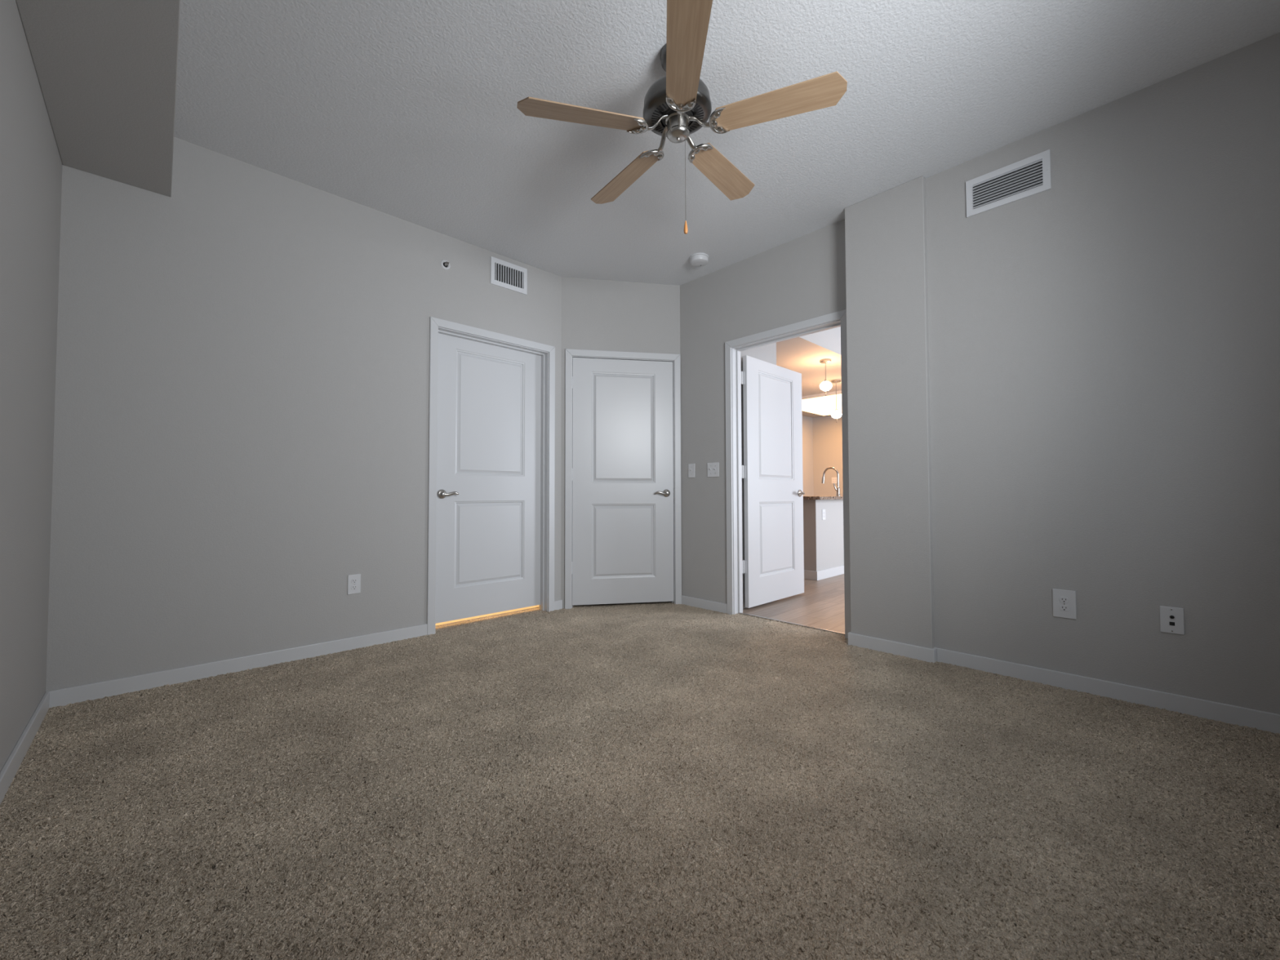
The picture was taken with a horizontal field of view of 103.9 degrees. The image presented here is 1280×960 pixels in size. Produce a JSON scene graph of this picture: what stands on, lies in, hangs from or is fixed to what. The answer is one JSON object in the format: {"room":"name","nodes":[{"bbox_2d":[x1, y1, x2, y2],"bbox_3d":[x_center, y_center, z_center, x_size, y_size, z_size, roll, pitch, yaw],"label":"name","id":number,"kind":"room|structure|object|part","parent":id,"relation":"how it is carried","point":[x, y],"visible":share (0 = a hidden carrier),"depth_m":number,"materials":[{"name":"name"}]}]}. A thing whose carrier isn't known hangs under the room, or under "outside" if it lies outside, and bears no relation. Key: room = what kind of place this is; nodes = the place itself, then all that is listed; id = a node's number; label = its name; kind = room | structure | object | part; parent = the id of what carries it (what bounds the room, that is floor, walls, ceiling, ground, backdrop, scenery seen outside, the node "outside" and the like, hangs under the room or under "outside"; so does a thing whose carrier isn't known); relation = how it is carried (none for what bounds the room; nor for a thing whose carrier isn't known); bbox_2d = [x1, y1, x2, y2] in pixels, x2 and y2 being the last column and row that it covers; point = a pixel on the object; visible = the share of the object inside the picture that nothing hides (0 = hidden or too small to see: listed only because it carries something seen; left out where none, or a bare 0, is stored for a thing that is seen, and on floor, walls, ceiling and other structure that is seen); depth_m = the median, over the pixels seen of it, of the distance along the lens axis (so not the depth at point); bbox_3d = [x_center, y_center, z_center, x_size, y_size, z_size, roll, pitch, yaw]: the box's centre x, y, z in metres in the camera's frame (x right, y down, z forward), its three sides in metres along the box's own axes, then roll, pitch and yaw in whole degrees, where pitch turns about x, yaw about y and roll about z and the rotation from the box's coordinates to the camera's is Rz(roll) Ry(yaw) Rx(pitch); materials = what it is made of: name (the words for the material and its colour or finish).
{"room":"empty bedroom","nodes":[
{"label":"empty bedroom","id":0,"kind":"room"},
{"bbox_2d":[0,0,62,772],"bbox_3d":[-1.257,-0.418,0.745,0.120,2.743,4.278,1,-2,-44],"label":"wall","id":1,"kind":"structure","parent":0,"point":[31,163],"depth_m":1.73,"materials":[{"name":"beige paint"}]},
{"bbox_2d":[0,692,49,804],"bbox_3d":[-1.202,0.924,0.747,0.013,0.081,4.025,1,-2,-44],"label":"baseboard","id":2,"kind":"structure","parent":1,"relation":"attached to","point":[8,771],"depth_m":1.76,"materials":[{"name":"grey paint"}]},
{"bbox_2d":[15,0,180,196],"bbox_3d":[-1.087,-1.627,0.947,0.360,0.314,4.038,1,-2,-44],"label":"ceiling","id":3,"kind":"structure","parent":0,"point":[106,70],"depth_m":1.80,"materials":[{"name":"beige paint"}]},
{"bbox_2d":[45,137,577,691],"bbox_3d":[-1.329,-0.336,3.561,3.686,2.743,0.120,1,-2,-44],"label":"wall","id":4,"kind":"structure","parent":0,"point":[241,422],"depth_m":2.70,"materials":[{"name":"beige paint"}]},
{"bbox_2d":[45,623,427,707],"bbox_3d":[-2.013,0.985,2.768,1.650,0.081,0.013,1,-2,-44],"label":"baseboard","id":5,"kind":"structure","parent":4,"relation":"attached to","point":[64,696],"depth_m":2.60,"materials":[{"name":"grey paint"}]},
{"bbox_2d":[347,573,360,594],"bbox_3d":[-1.738,0.633,3.048,0.070,0.117,0.009,1,-2,-44],"label":"wall outlet","id":6,"kind":"object","parent":4,"relation":"attached to","point":[353,580],"visible":1,"depth_m":3.04,"materials":[{"name":"white plastic"}]},
{"bbox_2d":[351,585,357,589],"bbox_3d":[-1.736,0.653,3.045,0.034,0.026,0.004,1,-2,-44],"label":"receptacle","id":7,"kind":"object","parent":6,"relation":"attached to","point":[353,587],"depth_m":3.04,"materials":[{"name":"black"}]},
{"bbox_2d":[351,578,357,583],"bbox_3d":[-1.736,0.614,3.046,0.034,0.026,0.004,1,-2,-44],"label":"receptacle","id":8,"kind":"object","parent":6,"relation":"attached to","point":[353,580],"depth_m":3.04,"materials":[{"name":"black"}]},
{"bbox_2d":[440,259,450,270],"bbox_3d":[-1.341,-1.498,3.473,0.070,0.070,0.044,1,-2,-44],"label":"sprinkler","id":9,"kind":"object","parent":4,"relation":"attached to","point":[445,264],"visible":1,"depth_m":3.48,"materials":[{"name":"white plastic"}]},
{"bbox_2d":[426,316,555,635],"bbox_3d":[-1.100,-0.023,3.761,1.008,2.149,0.136,1,-2,-44],"label":"door","id":10,"kind":"structure","parent":4,"relation":"in","point":[491,468],"depth_m":3.77,"materials":[{"name":"grey paint"}]},
{"bbox_3d":[-1.377,0.099,3.502,0.066,0.066,0.048,1,-2,-44],"label":"lever handle","id":11,"kind":"part","parent":10,"relation":"part of","materials":[{"name":"silver metal"}]},
{"bbox_3d":[-1.326,0.097,3.523,0.114,0.032,0.018,1,-2,-44],"label":"lever","id":12,"kind":"part","parent":10,"relation":"part of","materials":[{"name":"silver metal"}]},
{"bbox_2d":[490,256,527,294],"bbox_3d":[-0.999,-1.558,3.828,0.305,0.203,0.011,1,-2,-44],"label":"air vent","id":13,"kind":"object","parent":4,"relation":"in","point":[504,274],"visible":1,"depth_m":3.82,"materials":[{"name":"white metal"}]},
{"bbox_2d":[560,276,679,608],"bbox_3d":[-0.160,-0.318,4.275,1.015,2.743,0.110,0,-2,-10],"label":"wall","id":14,"kind":"structure","parent":0,"point":[605,315],"depth_m":4.24,"materials":[{"name":"beige paint"}]},
{"bbox_2d":[554,600,562,609],"bbox_3d":[-0.666,1.019,4.065,0.080,0.081,0.013,1,-2,-44],"label":"baseboard","id":15,"kind":"structure","parent":14,"relation":"attached to","point":[557,604],"depth_m":4.06,"materials":[{"name":"grey paint"}]},
{"bbox_2d":[564,348,681,608],"bbox_3d":[-0.140,-0.011,4.244,0.982,2.147,0.161,0,-2,-10],"label":"door","id":16,"kind":"structure","parent":14,"relation":"in","point":[623,525],"depth_m":4.22,"materials":[{"name":"grey paint"}]},
{"bbox_3d":[0.183,0.109,4.225,0.114,0.032,0.018,0,-2,-10],"label":"lever","id":17,"kind":"part","parent":16,"relation":"part of","materials":[{"name":"silver metal"}]},
{"bbox_3d":[0.230,0.112,4.254,0.066,0.066,0.048,0,-2,-10],"label":"lever handle","id":18,"kind":"part","parent":16,"relation":"part of","materials":[{"name":"silver metal"}]},
{"bbox_2d":[0,573,1279,959],"bbox_3d":[1.684,1.114,4.756,9.777,0.100,6.040,1,-2,-44],"label":"floor","id":19,"kind":"structure","parent":0,"point":[655,780],"depth_m":1.48,"materials":[{"name":"beige carpet"}]},
{"bbox_2d":[173,0,1279,285],"bbox_3d":[0.045,-1.814,2.087,3.806,0.120,4.340,1,-2,-44],"label":"ceiling","id":20,"kind":"structure","parent":0,"point":[407,110],"depth_m":2.28,"materials":[{"name":"paint"}]},
{"bbox_2d":[516,0,847,234],"bbox_3d":[0.157,-1.379,2.097,1.215,0.751,1.218,1,-2,-44],"label":"ceiling fan","id":21,"kind":"object","parent":20,"relation":"hanging from","point":[677,104],"visible":1,"depth_m":1.95,"materials":[{"name":"brown wood"}]},
{"bbox_3d":[-0.226,-1.412,1.941,0.487,0.006,0.137,-3,13,-17],"label":"blade","id":22,"kind":"part","parent":21,"relation":"part of","materials":[{"name":"brown wood"}]},
{"bbox_3d":[-0.074,-1.429,2.385,0.137,0.006,0.487,-18,10,-34],"label":"blade","id":23,"kind":"part","parent":21,"relation":"part of","materials":[{"name":"brown wood"}]},
{"bbox_3d":[0.153,-1.494,2.057,0.134,0.030,0.134,-4,2,-44],"label":"rotor plate","id":24,"kind":"part","parent":21,"relation":"part of","materials":[{"name":"grey metal"}]},
{"bbox_3d":[0.186,-1.238,2.053,0.003,0.355,0.003,1,-2,-44],"label":"pull chain","id":25,"kind":"part","parent":21,"relation":"part of","materials":[{"name":"silver metal"}]},
{"bbox_3d":[0.187,-1.031,2.046,0.017,0.054,0.017,1,-2,-44],"label":"pull knob","id":26,"kind":"part","parent":21,"relation":"part of","materials":[{"name":"brown wood"}]},
{"bbox_3d":[0.150,-1.422,1.659,0.137,0.006,0.487,9,2,1],"label":"blade","id":27,"kind":"part","parent":21,"relation":"part of","materials":[{"name":"brown wood"}]},
{"bbox_3d":[0.395,-1.450,2.377,0.137,0.006,0.487,-16,-7,36],"label":"blade","id":28,"kind":"part","parent":21,"relation":"part of","materials":[{"name":"brown wood"}]},
{"bbox_3d":[0.533,-1.446,1.928,0.487,0.006,0.137,-2,-11,19],"label":"blade","id":29,"kind":"part","parent":21,"relation":"part of","materials":[{"name":"brown wood"}]},
{"bbox_2d":[689,253,708,266],"bbox_3d":[0.453,-1.680,3.835,0.146,0.048,0.146,1,-2,-44],"label":"smoke detector","id":30,"kind":"object","parent":20,"relation":"attached to","point":[697,260],"visible":1,"depth_m":3.79,"materials":[{"name":"white plastic"}]},
{"bbox_2d":[740,342,776,608],"bbox_3d":[0.181,-0.294,5.119,0.650,2.743,2.355,1,-2,-44],"label":"wall","id":31,"kind":"structure","parent":0,"point":[767,353],"depth_m":4.14,"materials":[{"name":"beige paint"}]},
{"bbox_2d":[680,219,846,604],"bbox_3d":[0.874,-0.333,3.849,0.115,2.743,2.522,1,-2,-44],"label":"wall","id":32,"kind":"structure","parent":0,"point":[803,277],"depth_m":4.01,"materials":[{"name":"beige paint"}]},
{"bbox_2d":[688,463,695,477],"bbox_3d":[0.429,-0.079,4.206,0.021,0.116,0.072,1,-2,-44],"label":"light switch","id":33,"kind":"object","parent":32,"relation":"attached to","point":[691,468],"visible":1,"depth_m":4.21,"materials":[{"name":"white plastic"}]},
{"bbox_2d":[681,595,727,613],"bbox_3d":[0.532,1.016,4.076,0.013,0.081,0.514,1,-2,-44],"label":"baseboard","id":34,"kind":"structure","parent":32,"relation":"attached to","point":[692,602],"depth_m":4.07,"materials":[{"name":"grey paint"}]},
{"bbox_2d":[706,462,719,476],"bbox_3d":[0.586,-0.083,4.043,0.021,0.116,0.116,1,-2,-44],"label":"light switch","id":35,"kind":"object","parent":32,"relation":"attached to","point":[713,468],"visible":1,"depth_m":4.04,"materials":[{"name":"white plastic"}]},
{"bbox_2d":[724,309,850,638],"bbox_3d":[1.415,-0.022,3.969,1.105,2.147,0.986,1,-2,-44],"label":"door","id":36,"kind":"structure","parent":32,"relation":"in","point":[772,566],"depth_m":4.12,"materials":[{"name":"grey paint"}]},
{"bbox_2d":[738,612,844,635],"bbox_3d":[1.075,1.034,3.608,0.016,0.016,0.867,1,-2,-44],"label":"threshold strip","id":37,"kind":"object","parent":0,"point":[777,620],"depth_m":3.58,"materials":[{"name":"silver metal"}]},
{"bbox_2d":[802,415,813,496],"bbox_3d":[1.274,-0.216,7.889,6.070,2.743,0.120,1,-2,-44],"label":"wall","id":38,"kind":"structure","parent":0,"point":[807,422],"depth_m":9.73,"materials":[{"name":"beige paint"}]},
{"bbox_2d":[776,327,841,417],"bbox_3d":[2.320,-1.459,7.218,5.300,0.303,2.355,1,-2,-44],"label":"ceiling","id":39,"kind":"structure","parent":0,"point":[803,354],"depth_m":5.59,"materials":[{"name":"beige paint"}]},
{"bbox_2d":[801,390,841,415],"bbox_3d":[3.226,-1.253,8.290,1.800,0.050,1.320,1,-2,-44],"label":"kitchen ceiling light","id":40,"kind":"object","parent":39,"relation":"attached to","point":[820,404],"visible":0.27,"depth_m":8.09,"materials":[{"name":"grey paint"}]},
{"bbox_2d":[819,358,831,395],"bbox_3d":[2.092,-1.150,5.644,0.130,0.405,0.130,1,-2,-44],"label":"pendant lamp","id":41,"kind":"object","parent":39,"relation":"hanging from","point":[825,385],"visible":1,"depth_m":5.61,"materials":[{"name":"white glass"}]},
{"bbox_3d":[2.092,-1.057,5.641,0.130,0.104,0.130,1,-2,-44],"label":"lamp shade","id":42,"kind":"part","parent":41,"relation":"part of","materials":[{"name":"white glass"}]},
{"bbox_2d":[831,379,841,422],"bbox_3d":[2.606,-1.042,6.650,0.130,0.565,0.130,1,-2,-44],"label":"pendant lamp","id":43,"kind":"object","parent":39,"relation":"hanging from","point":[836,414],"visible":0.98,"depth_m":6.62,"materials":[{"name":"white glass"}]},
{"bbox_3d":[2.606,-1.112,6.652,0.009,0.376,0.009,1,-2,-44],"label":"rod","id":44,"kind":"part","parent":43,"relation":"part of","materials":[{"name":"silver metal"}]},
{"bbox_3d":[2.607,-0.869,6.645,0.130,0.104,0.130,1,-2,-44],"label":"lamp shade","id":45,"kind":"part","parent":43,"relation":"part of","materials":[{"name":"white glass"}]},
{"bbox_2d":[803,499,844,571],"bbox_3d":[2.493,0.677,6.445,2.245,0.868,0.650,1,-2,-44],"label":"wall","id":46,"kind":"structure","parent":0,"point":[823,540],"depth_m":5.54,"materials":[{"name":"beige paint"}]},
{"bbox_2d":[822,509,825,519],"bbox_3d":[2.042,0.384,5.562,0.072,0.116,0.009,1,-2,-44],"label":"wall outlet","id":47,"kind":"object","parent":46,"relation":"attached to","point":[823,510],"visible":1,"depth_m":5.55,"materials":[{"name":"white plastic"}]},
{"bbox_2d":[804,564,844,580],"bbox_3d":[2.494,1.065,6.424,2.258,0.099,0.663,1,-2,-44],"label":"baseboard","id":48,"kind":"structure","parent":46,"relation":"attached to","point":[830,572],"depth_m":5.51,"materials":[{"name":"grey paint"}]},
{"bbox_2d":[813,415,843,495],"bbox_3d":[5.355,-0.225,7.941,0.120,2.743,5.470,1,-2,-44],"label":"wall","id":49,"kind":"structure","parent":0,"point":[827,433],"depth_m":9.67,"materials":[{"name":"beige paint"}]},
{"bbox_2d":[831,477,836,483],"bbox_3d":[3.710,0.008,9.550,0.009,0.116,0.118,1,-2,-44],"label":"wall outlet","id":50,"kind":"object","parent":49,"relation":"attached to","point":[833,479],"visible":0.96,"depth_m":9.55,"materials":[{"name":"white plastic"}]},
{"bbox_2d":[844,175,934,648],"bbox_3d":[1.504,-0.358,3.021,0.127,2.743,0.454,1,-2,-44],"label":"wall","id":51,"kind":"structure","parent":0,"point":[890,462],"depth_m":2.96,"materials":[{"name":"beige paint"}]},
{"bbox_2d":[925,32,1279,714],"bbox_3d":[2.286,-0.381,2.324,0.199,2.743,1.636,1,-2,-44],"label":"wall","id":52,"kind":"structure","parent":0,"point":[1104,341],"depth_m":2.27,"materials":[{"name":"beige paint"}]},
{"bbox_2d":[965,149,1051,217],"bbox_3d":[1.900,-1.531,2.600,0.016,0.196,0.357,1,-2,-44],"label":"air vent","id":53,"kind":"object","parent":52,"relation":"in","point":[1029,176],"visible":1,"depth_m":2.59,"materials":[{"name":"white metal"}]},
{"bbox_2d":[848,631,1279,733],"bbox_3d":[2.024,0.965,2.436,0.139,0.081,1.983,1,-2,-44],"label":"baseboard","id":54,"kind":"structure","parent":52,"relation":"attached to","point":[1227,713],"depth_m":2.33,"materials":[{"name":"grey paint"}]},
{"bbox_2d":[1052,588,1076,619],"bbox_3d":[2.037,0.595,2.406,0.009,0.134,0.086,1,-2,-44],"label":"wall outlet","id":55,"kind":"object","parent":52,"relation":"attached to","point":[1064,601],"visible":1,"depth_m":2.40,"materials":[{"name":"white plastic"}]},
{"bbox_2d":[1059,596,1068,603],"bbox_3d":[2.036,0.576,2.405,0.004,0.026,0.034,1,-2,-44],"label":"receptacle","id":56,"kind":"object","parent":55,"relation":"attached to","point":[1062,599],"depth_m":2.40,"materials":[{"name":"white plastic"}]},
{"bbox_2d":[1059,604,1069,611],"bbox_3d":[2.036,0.615,2.404,0.004,0.026,0.034,1,-2,-44],"label":"receptacle","id":57,"kind":"object","parent":55,"relation":"attached to","point":[1062,607],"depth_m":2.40,"materials":[{"name":"white plastic"}]},
{"bbox_2d":[1159,605,1184,635],"bbox_3d":[2.281,0.602,2.149,0.014,0.112,0.071,1,-2,-44],"label":"wall jack","id":58,"kind":"object","parent":52,"relation":"attached to","point":[1171,619],"visible":1,"depth_m":2.15,"materials":[{"name":"white plastic"}]},
{"bbox_3d":[2.494,0.679,6.530,2.125,0.868,0.530,1,-2,-44],"label":"base cabinet","id":59,"kind":"object","parent":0,"visible":0},
{"bbox_2d":[803,495,843,499],"bbox_3d":[2.482,0.223,6.435,2.390,0.035,0.830,1,-2,-44],"label":"countertop","id":60,"kind":"structure","parent":59,"relation":"on","point":[812,497],"depth_m":5.43,"materials":[{"name":"brown stone"}]},
{"bbox_2d":[821,466,840,496],"bbox_3d":[2.465,0.019,6.497,0.094,0.377,0.250,1,-2,-44],"label":"kitchen faucet","id":61,"kind":"object","parent":60,"relation":"on","point":[837,489],"visible":1,"depth_m":6.44,"materials":[{"name":"silver metal"}]},
{"bbox_3d":[2.477,-0.031,6.512,0.025,0.277,0.221,1,-2,-44],"label":"spout","id":62,"kind":"part","parent":61,"relation":"part of","materials":[{"name":"silver metal"}]},
{"bbox_2d":[833,483,840,496],"bbox_3d":[2.529,0.124,6.427,0.094,0.162,0.066,1,-2,-44],"label":"handle","id":63,"kind":"object","parent":61,"relation":"on","point":[837,489],"depth_m":6.42,"materials":[{"name":"silver metal"}]}
]}

